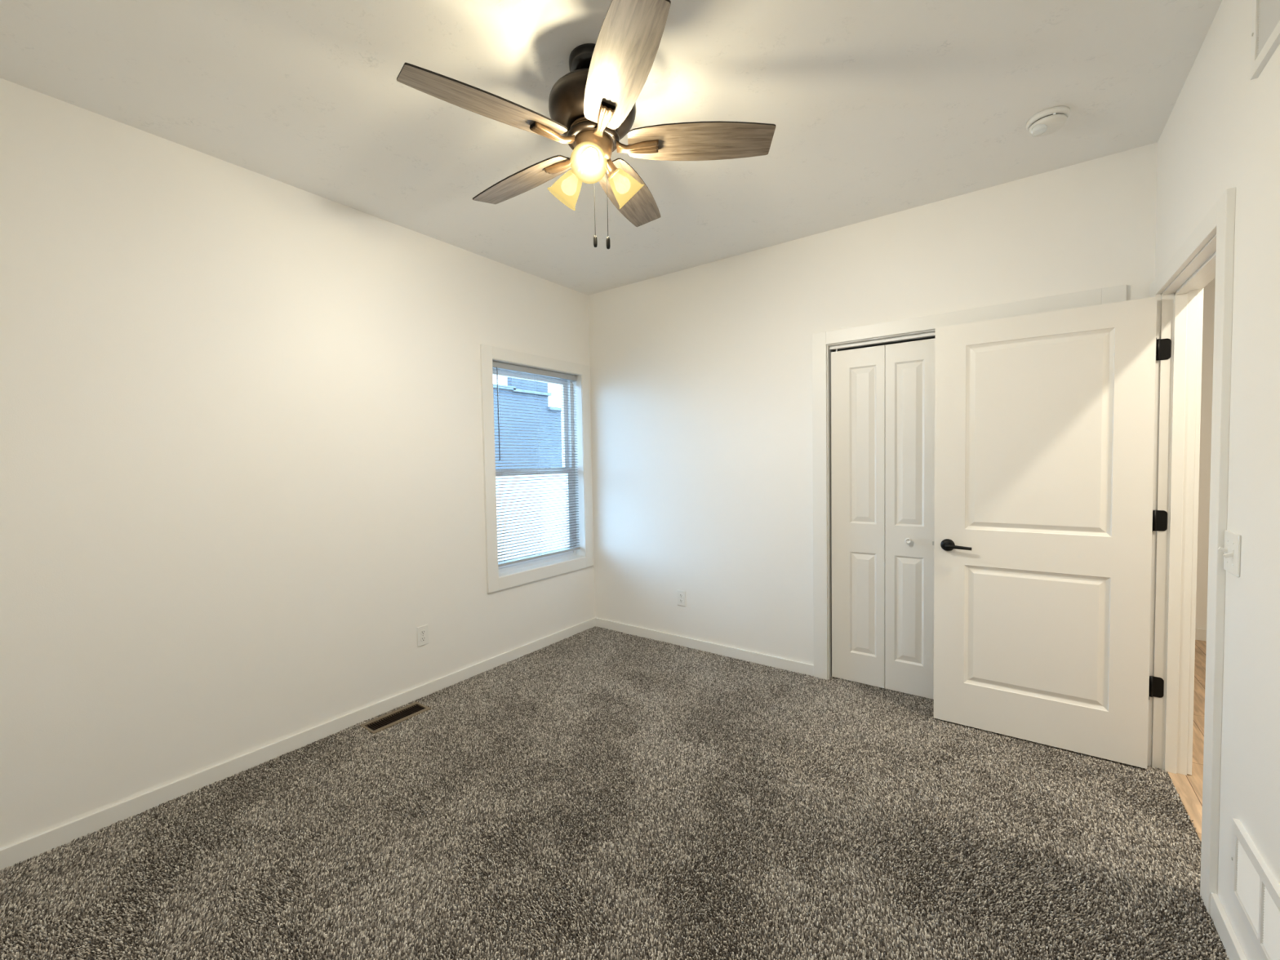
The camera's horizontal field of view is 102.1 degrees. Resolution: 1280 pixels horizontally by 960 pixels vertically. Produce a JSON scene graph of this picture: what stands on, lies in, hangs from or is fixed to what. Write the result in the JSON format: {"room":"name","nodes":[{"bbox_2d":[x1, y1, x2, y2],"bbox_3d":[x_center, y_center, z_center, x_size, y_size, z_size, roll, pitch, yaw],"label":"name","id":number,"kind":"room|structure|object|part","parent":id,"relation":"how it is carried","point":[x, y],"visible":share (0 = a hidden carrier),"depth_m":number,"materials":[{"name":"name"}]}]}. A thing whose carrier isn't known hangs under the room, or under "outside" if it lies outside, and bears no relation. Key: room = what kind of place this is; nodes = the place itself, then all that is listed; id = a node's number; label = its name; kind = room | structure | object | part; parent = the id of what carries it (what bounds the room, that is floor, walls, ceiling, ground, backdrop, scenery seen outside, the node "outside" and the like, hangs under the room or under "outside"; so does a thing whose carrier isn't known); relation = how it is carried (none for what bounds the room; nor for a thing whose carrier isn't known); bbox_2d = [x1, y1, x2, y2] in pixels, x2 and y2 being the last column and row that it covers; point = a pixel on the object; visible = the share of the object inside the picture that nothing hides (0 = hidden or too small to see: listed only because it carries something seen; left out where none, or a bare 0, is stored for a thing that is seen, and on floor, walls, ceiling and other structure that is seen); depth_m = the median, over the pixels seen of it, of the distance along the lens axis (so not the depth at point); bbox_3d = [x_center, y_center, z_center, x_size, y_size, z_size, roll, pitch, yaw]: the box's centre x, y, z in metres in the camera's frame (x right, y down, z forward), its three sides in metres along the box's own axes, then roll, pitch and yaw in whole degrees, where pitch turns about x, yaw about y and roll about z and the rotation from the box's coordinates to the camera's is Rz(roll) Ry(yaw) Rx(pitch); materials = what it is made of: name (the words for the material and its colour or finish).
{"room":"empty bedroom","nodes":[
{"label":"empty bedroom","id":0,"kind":"room"},
{"bbox_2d":[0,77,595,848],"bbox_3d":[-1.575,-0.010,2.821,0.160,2.860,3.780,1,3,36],"label":"wall","id":1,"kind":"structure","parent":0,"point":[242,475],"depth_m":2.28,"materials":[{"name":"white paint"}]},
{"bbox_2d":[0,617,595,870],"bbox_3d":[-1.486,1.270,2.813,0.014,0.074,3.766,1,3,36],"label":"baseboard","id":2,"kind":"structure","parent":1,"relation":"attached to","point":[21,851],"depth_m":2.35,"materials":[{"name":"white paint"}]},
{"bbox_2d":[417,624,428,646],"bbox_3d":[-1.293,0.926,3.079,0.008,0.115,0.070,1,3,36],"label":"wall outlet","id":3,"kind":"object","parent":1,"relation":"attached to","point":[422,631],"visible":1,"depth_m":3.08,"materials":[{"name":"white plastic"}]},
{"bbox_2d":[420,635,426,641],"bbox_3d":[-1.290,0.946,3.078,0.003,0.034,0.034,1,3,36],"label":"receptacle","id":4,"kind":"object","parent":3,"relation":"attached to","point":[423,638],"depth_m":3.08,"materials":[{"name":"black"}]},
{"bbox_2d":[420,629,426,635],"bbox_3d":[-1.291,0.907,3.077,0.003,0.034,0.034,1,3,36],"label":"receptacle","id":5,"kind":"object","parent":3,"relation":"attached to","point":[423,632],"depth_m":3.08,"materials":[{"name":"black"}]},
{"bbox_2d":[480,343,593,593],"bbox_3d":[-0.783,-0.091,3.890,0.173,1.646,1.054,1,3,36],"label":"window","id":6,"kind":"structure","parent":1,"relation":"in","point":[498,578],"depth_m":3.94,"materials":[{"name":"white paint"}]},
{"bbox_3d":[-1.005,-0.070,3.453,0.018,1.646,0.085,1,3,36],"label":"casing","id":7,"kind":"part","parent":6,"relation":"part of","materials":[{"name":"white paint"}]},
{"bbox_3d":[-0.841,-0.422,3.915,0.026,0.756,0.812,1,3,36],"label":"sash","id":8,"kind":"part","parent":6,"relation":"part of","materials":[{"name":"white plastic"}]},
{"bbox_3d":[-0.824,-0.094,3.920,0.070,1.492,0.892,1,3,36],"label":"frame","id":9,"kind":"part","parent":6,"relation":"part of","materials":[{"name":"white plastic"}]},
{"bbox_3d":[-0.804,0.265,3.924,0.026,0.693,0.812,1,3,36],"label":"sash","id":10,"kind":"part","parent":6,"relation":"part of","materials":[{"name":"white plastic"}]},
{"bbox_2d":[492,360,580,566],"bbox_3d":[-0.760,-0.121,3.871,0.038,1.412,0.862,1,3,36],"label":"window blind","id":11,"kind":"object","parent":6,"relation":"attached to","point":[496,365],"visible":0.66,"depth_m":3.84,"materials":[{"name":"grey plastic"}]},
{"bbox_3d":[-0.980,-0.092,3.600,0.001,1.359,0.001,1,3,36],"label":"ladder cord","id":12,"kind":"part","parent":11,"relation":"part of","materials":[{"name":"white fabric"}]},
{"bbox_3d":[-0.960,-0.092,3.585,0.001,1.359,0.001,1,3,36],"label":"ladder cord","id":13,"kind":"part","parent":11,"relation":"part of","materials":[{"name":"white fabric"}]},
{"bbox_3d":[-0.777,-0.806,3.848,0.026,0.041,0.862,1,3,36],"label":"head rail","id":14,"kind":"part","parent":11,"relation":"part of","materials":[{"name":"grey plastic"}]},
{"bbox_3d":[-0.754,-0.107,3.868,0.001,1.359,0.001,1,3,36],"label":"ladder cord","id":15,"kind":"part","parent":11,"relation":"part of","materials":[{"name":"white fabric"}]},
{"bbox_3d":[-0.752,0.575,3.901,0.024,0.018,0.858,1,3,36],"label":"rail","id":16,"kind":"part","parent":11,"relation":"part of","materials":[{"name":"grey plastic"}]},
{"bbox_3d":[-0.548,-0.121,4.151,0.001,1.359,0.001,1,3,36],"label":"ladder cord","id":17,"kind":"part","parent":11,"relation":"part of","materials":[{"name":"white fabric"}]},
{"bbox_3d":[-0.734,-0.872,3.814,0.018,0.080,0.884,1,3,36],"label":"head casing","id":18,"kind":"part","parent":6,"relation":"part of","materials":[{"name":"white paint"}]},
{"bbox_3d":[-0.706,0.689,3.874,0.018,0.086,0.884,1,3,36],"label":"sill casing","id":19,"kind":"part","parent":6,"relation":"part of","materials":[{"name":"white paint"}]},
{"bbox_3d":[-0.435,-0.110,4.236,0.018,1.646,0.085,1,3,36],"label":"casing","id":20,"kind":"part","parent":6,"relation":"part of","materials":[{"name":"white paint"}]},
{"bbox_2d":[0,0,1222,295],"bbox_3d":[-0.014,-1.488,2.011,3.613,0.100,4.630,1,3,36],"label":"ceiling","id":21,"kind":"structure","parent":0,"point":[877,108],"depth_m":1.92,"materials":[{"name":"paint"}]},
{"bbox_2d":[396,0,775,248],"bbox_3d":[-0.189,-1.110,1.797,1.140,0.631,1.191,1,3,36],"label":"ceiling fan","id":22,"kind":"object","parent":21,"relation":"hanging from","point":[593,106],"visible":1,"depth_m":1.68,"materials":[{"name":"brown wood"}]},
{"bbox_3d":[-0.459,-1.132,1.563,0.489,0.006,0.157,-3,15,-35],"label":"blade","id":23,"kind":"part","parent":22,"relation":"part of","materials":[{"name":"brown wood"}]},
{"bbox_3d":[-0.449,-1.149,1.991,0.490,0.006,0.157,1,15,37],"label":"blade","id":24,"kind":"part","parent":22,"relation":"part of","materials":[{"name":"brown wood"}]},
{"bbox_3d":[-0.284,-1.128,1.685,0.142,0.032,0.045,-3,15,-35],"label":"blade arm","id":25,"kind":"part","parent":22,"relation":"part of","materials":[{"name":"brown metal"}]},
{"bbox_3d":[-0.279,-1.135,1.863,0.142,0.032,0.045,1,15,37],"label":"blade arm","id":26,"kind":"part","parent":22,"relation":"part of","materials":[{"name":"brown metal"}]},
{"bbox_3d":[-0.263,-1.026,1.837,0.128,0.128,0.117,1,3,36],"label":"lamp shade","id":27,"kind":"part","parent":22,"relation":"part of","materials":[{"name":"yellow glass"}]},
{"bbox_3d":[-0.157,-1.020,1.645,0.117,0.128,0.125,1,3,36],"label":"lamp shade","id":28,"kind":"part","parent":22,"relation":"part of","materials":[{"name":"white glass"}]},
{"bbox_3d":[-0.161,-0.998,1.828,0.003,0.262,0.010,-1,2,-6],"label":"pull chain","id":29,"kind":"part","parent":22,"relation":"part of","materials":[{"name":"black metal"}]},
{"bbox_3d":[-0.159,-0.848,1.837,0.014,0.042,0.013,1,3,36],"label":"chain pull","id":30,"kind":"part","parent":22,"relation":"part of","materials":[{"name":"black metal"}]},
{"bbox_3d":[-0.117,-1.129,1.626,0.045,0.032,0.142,12,-2,-17],"label":"blade arm","id":31,"kind":"part","parent":22,"relation":"part of","materials":[{"name":"brown metal"}]},
{"bbox_3d":[-0.115,-0.981,1.772,0.009,0.293,0.003,-1,2,3],"label":"pull chain","id":32,"kind":"part","parent":22,"relation":"part of","materials":[{"name":"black metal"}]},
{"bbox_3d":[-0.109,-0.816,1.779,0.014,0.042,0.013,1,3,36],"label":"chain pull","id":33,"kind":"part","parent":22,"relation":"part of","materials":[{"name":"black metal"}]},
{"bbox_3d":[-0.041,-1.029,1.828,0.112,0.128,0.127,1,3,36],"label":"lamp shade","id":34,"kind":"part","parent":22,"relation":"part of","materials":[{"name":"yellow glass"}]},
{"bbox_3d":[-0.055,-1.134,1.422,0.157,0.006,0.490,12,-2,-17],"label":"blade","id":35,"kind":"part","parent":22,"relation":"part of","materials":[{"name":"brown wood"}]},
{"bbox_3d":[-0.039,-1.161,2.113,0.157,0.006,0.490,-14,-2,19],"label":"blade","id":36,"kind":"part","parent":22,"relation":"part of","materials":[{"name":"brown wood"}]},
{"bbox_3d":[-0.009,-1.136,1.766,0.142,0.032,0.045,-1,-11,1],"label":"blade arm","id":37,"kind":"part","parent":22,"relation":"part of","materials":[{"name":"brown metal"}]},
{"bbox_3d":[0.204,-1.152,1.761,0.489,0.006,0.157,-1,-11,1],"label":"blade","id":38,"kind":"part","parent":22,"relation":"part of","materials":[{"name":"brown wood"}]},
{"bbox_2d":[1026,106,1070,136],"bbox_3d":[1.655,-1.438,2.099,0.142,0.065,0.142,1,3,36],"label":"smoke detector","id":39,"kind":"object","parent":21,"relation":"attached to","point":[1048,121],"visible":1,"depth_m":2.07,"materials":[{"name":"white plastic"}]},
{"bbox_2d":[0,631,1225,959],"bbox_3d":[0.883,1.337,2.377,4.680,0.116,6.040,1,3,36],"label":"floor","id":40,"kind":"structure","parent":0,"point":[602,766],"depth_m":1.78,"materials":[{"name":"grey carpet"}]},
{"bbox_2d":[360,701,431,733],"bbox_3d":[-1.332,1.354,2.833,0.148,0.120,0.323,1,3,36],"label":"floor vent","id":41,"kind":"object","parent":40,"relation":"in","point":[376,725],"visible":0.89,"depth_m":2.83,"materials":[{"name":"brown metal"}]},
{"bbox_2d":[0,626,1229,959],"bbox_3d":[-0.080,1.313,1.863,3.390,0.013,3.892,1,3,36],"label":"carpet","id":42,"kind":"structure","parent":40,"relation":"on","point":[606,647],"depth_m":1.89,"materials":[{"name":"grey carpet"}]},
{"bbox_2d":[588,142,1157,664],"bbox_3d":[0.968,-0.077,3.381,3.613,2.860,0.120,1,3,36],"label":"wall","id":43,"kind":"structure","parent":0,"point":[701,375],"depth_m":3.41,"materials":[{"name":"white paint"}]},
{"bbox_2d":[677,590,685,606],"bbox_3d":[0.306,0.875,3.831,0.070,0.115,0.008,1,3,36],"label":"wall outlet","id":44,"kind":"object","parent":43,"relation":"attached to","point":[681,593],"visible":1,"depth_m":3.83,"materials":[{"name":"white plastic"}]},
{"bbox_2d":[594,617,813,676],"bbox_3d":[0.359,1.200,3.806,1.831,0.074,0.014,1,3,36],"label":"baseboard","id":45,"kind":"structure","parent":43,"relation":"attached to","point":[806,668],"depth_m":3.68,"materials":[{"name":"white paint"}]},
{"bbox_2d":[831,337,935,699],"bbox_3d":[1.680,0.220,2.843,1.221,2.035,0.064,1,3,36],"label":"door","id":46,"kind":"structure","parent":43,"relation":"in","point":[882,397],"depth_m":3.02,"materials":[{"name":"white paint"}]},
{"bbox_3d":[1.527,0.346,2.940,0.035,0.035,0.030,1,3,36],"label":"knob","id":47,"kind":"part","parent":46,"relation":"part of","materials":[{"name":"white ceramic"}]},
{"bbox_2d":[812,284,1126,679],"bbox_3d":[1.690,0.176,2.857,1.421,2.146,0.138,1,3,36],"label":"door frame","id":48,"kind":"structure","parent":43,"relation":"attached to","point":[824,343],"depth_m":3.15,"materials":[{"name":"white paint"}]},
{"bbox_3d":[1.115,0.173,3.201,0.085,2.146,0.018,1,3,36],"label":"casing","id":49,"kind":"part","parent":48,"relation":"part of","materials":[{"name":"white paint"}]},
{"bbox_3d":[1.637,-0.855,2.769,1.251,0.077,0.018,1,3,36],"label":"head casing","id":50,"kind":"part","parent":48,"relation":"part of","materials":[{"name":"white paint"}]},
{"bbox_3d":[2.196,0.184,2.416,0.085,2.146,0.018,1,3,36],"label":"casing","id":51,"kind":"part","parent":48,"relation":"part of","materials":[{"name":"white paint"}]},
{"bbox_2d":[833,336,935,351],"bbox_3d":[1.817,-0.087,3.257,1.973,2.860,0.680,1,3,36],"label":"door track","id":52,"kind":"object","parent":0,"point":[931,337],"depth_m":3.61,"materials":[{"name":"white metal"}]},
{"bbox_2d":[1195,277,1215,629],"bbox_3d":[4.124,-0.147,3.742,1.067,2.860,0.100,1,3,36],"label":"wall","id":53,"kind":"structure","parent":0,"point":[1208,320],"depth_m":3.72,"materials":[{"name":"white paint"}]},
{"bbox_2d":[1195,627,1206,640],"bbox_3d":[4.113,1.127,3.745,1.067,0.084,0.014,1,3,36],"label":"baseboard","id":54,"kind":"structure","parent":53,"relation":"attached to","point":[1200,633],"depth_m":3.76,"materials":[{"name":"white paint"}]},
{"bbox_2d":[1155,0,1279,959],"bbox_3d":[1.239,0.018,0.775,0.107,2.860,3.780,1,3,36],"label":"wall","id":55,"kind":"structure","parent":0,"point":[1221,132],"depth_m":1.37,"materials":[{"name":"white paint"}]},
{"bbox_2d":[932,296,1171,768],"bbox_3d":[1.875,0.238,2.431,0.873,2.018,0.144,1,3,35],"label":"door","id":56,"kind":"structure","parent":55,"relation":"in","point":[1046,520],"depth_m":2.40,"materials":[{"name":"white paint"}]},
{"bbox_3d":[1.582,0.332,2.589,0.137,0.063,0.054,1,3,35],"label":"handle","id":57,"kind":"part","parent":56,"relation":"part of","materials":[{"name":"black metal"}]},
{"bbox_2d":[1147,186,1235,915],"bbox_3d":[2.038,0.217,1.878,0.141,2.126,1.028,1,3,36],"label":"door frame","id":58,"kind":"structure","parent":55,"relation":"attached to","point":[1207,254],"depth_m":2.15,"materials":[{"name":"white paint"}]},
{"bbox_3d":[2.256,0.198,2.283,0.018,2.126,0.115,1,3,36],"label":"casing","id":59,"kind":"part","parent":58,"relation":"part of","materials":[{"name":"white paint"}]},
{"bbox_3d":[1.961,-0.809,1.862,0.018,0.072,0.828,1,3,36],"label":"head casing","id":60,"kind":"part","parent":58,"relation":"part of","materials":[{"name":"white paint"}]},
{"bbox_3d":[2.079,0.214,1.829,0.016,2.118,0.998,1,3,36],"label":"hall casing","id":61,"kind":"part","parent":58,"relation":"part of","materials":[{"name":"white paint"}]},
{"bbox_3d":[1.711,0.236,1.533,0.018,2.126,0.085,1,3,36],"label":"casing","id":62,"kind":"part","parent":58,"relation":"part of","materials":[{"name":"white paint"}]},
{"bbox_2d":[1210,892,1247,959],"bbox_3d":[0.904,1.320,0.435,0.014,0.074,2.728,1,3,36],"label":"baseboard","id":63,"kind":"structure","parent":55,"relation":"attached to","point":[1233,949],"depth_m":1.44,"materials":[{"name":"white paint"}]},
{"bbox_2d":[1217,529,1240,577],"bbox_3d":[1.647,0.203,1.450,0.025,0.115,0.115,1,3,36],"label":"light switch","id":64,"kind":"object","parent":55,"relation":"attached to","point":[1232,549],"visible":1,"depth_m":1.43,"materials":[{"name":"white plastic"}]},
{"bbox_2d":[1230,817,1279,959],"bbox_3d":[1.434,1.032,1.161,0.015,0.214,0.590,1,3,36],"label":"air vent","id":65,"kind":"object","parent":55,"relation":"in","point":[1255,891],"visible":1,"depth_m":1.27,"materials":[{"name":"white metal"}]},
{"bbox_2d":[1249,0,1279,79],"bbox_3d":[1.404,-1.127,1.089,0.015,0.214,0.590,1,3,36],"label":"air vent","id":66,"kind":"object","parent":55,"relation":"in","point":[1265,15],"visible":1,"depth_m":1.27,"materials":[{"name":"white metal"}]},
{"label":"outside","id":67,"kind":"structure","parent":0,"visible":0},
{"bbox_2d":[495,465,567,560],"bbox_3d":[-18.831,0.456,30.113,59.840,2.000,100.000,1,3,36],"label":"ground","id":68,"kind":"structure","parent":67,"point":[556,474],"depth_m":13.21,"materials":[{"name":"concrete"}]},
{"bbox_2d":[493,377,562,469],"bbox_3d":[-9.182,-2.851,18.499,7.250,5.700,10.950,1,3,36],"label":"neighbor house","id":69,"kind":"structure","parent":68,"relation":"on","point":[545,394],"depth_m":19.35,"materials":[{"name":"blue"}]}
]}

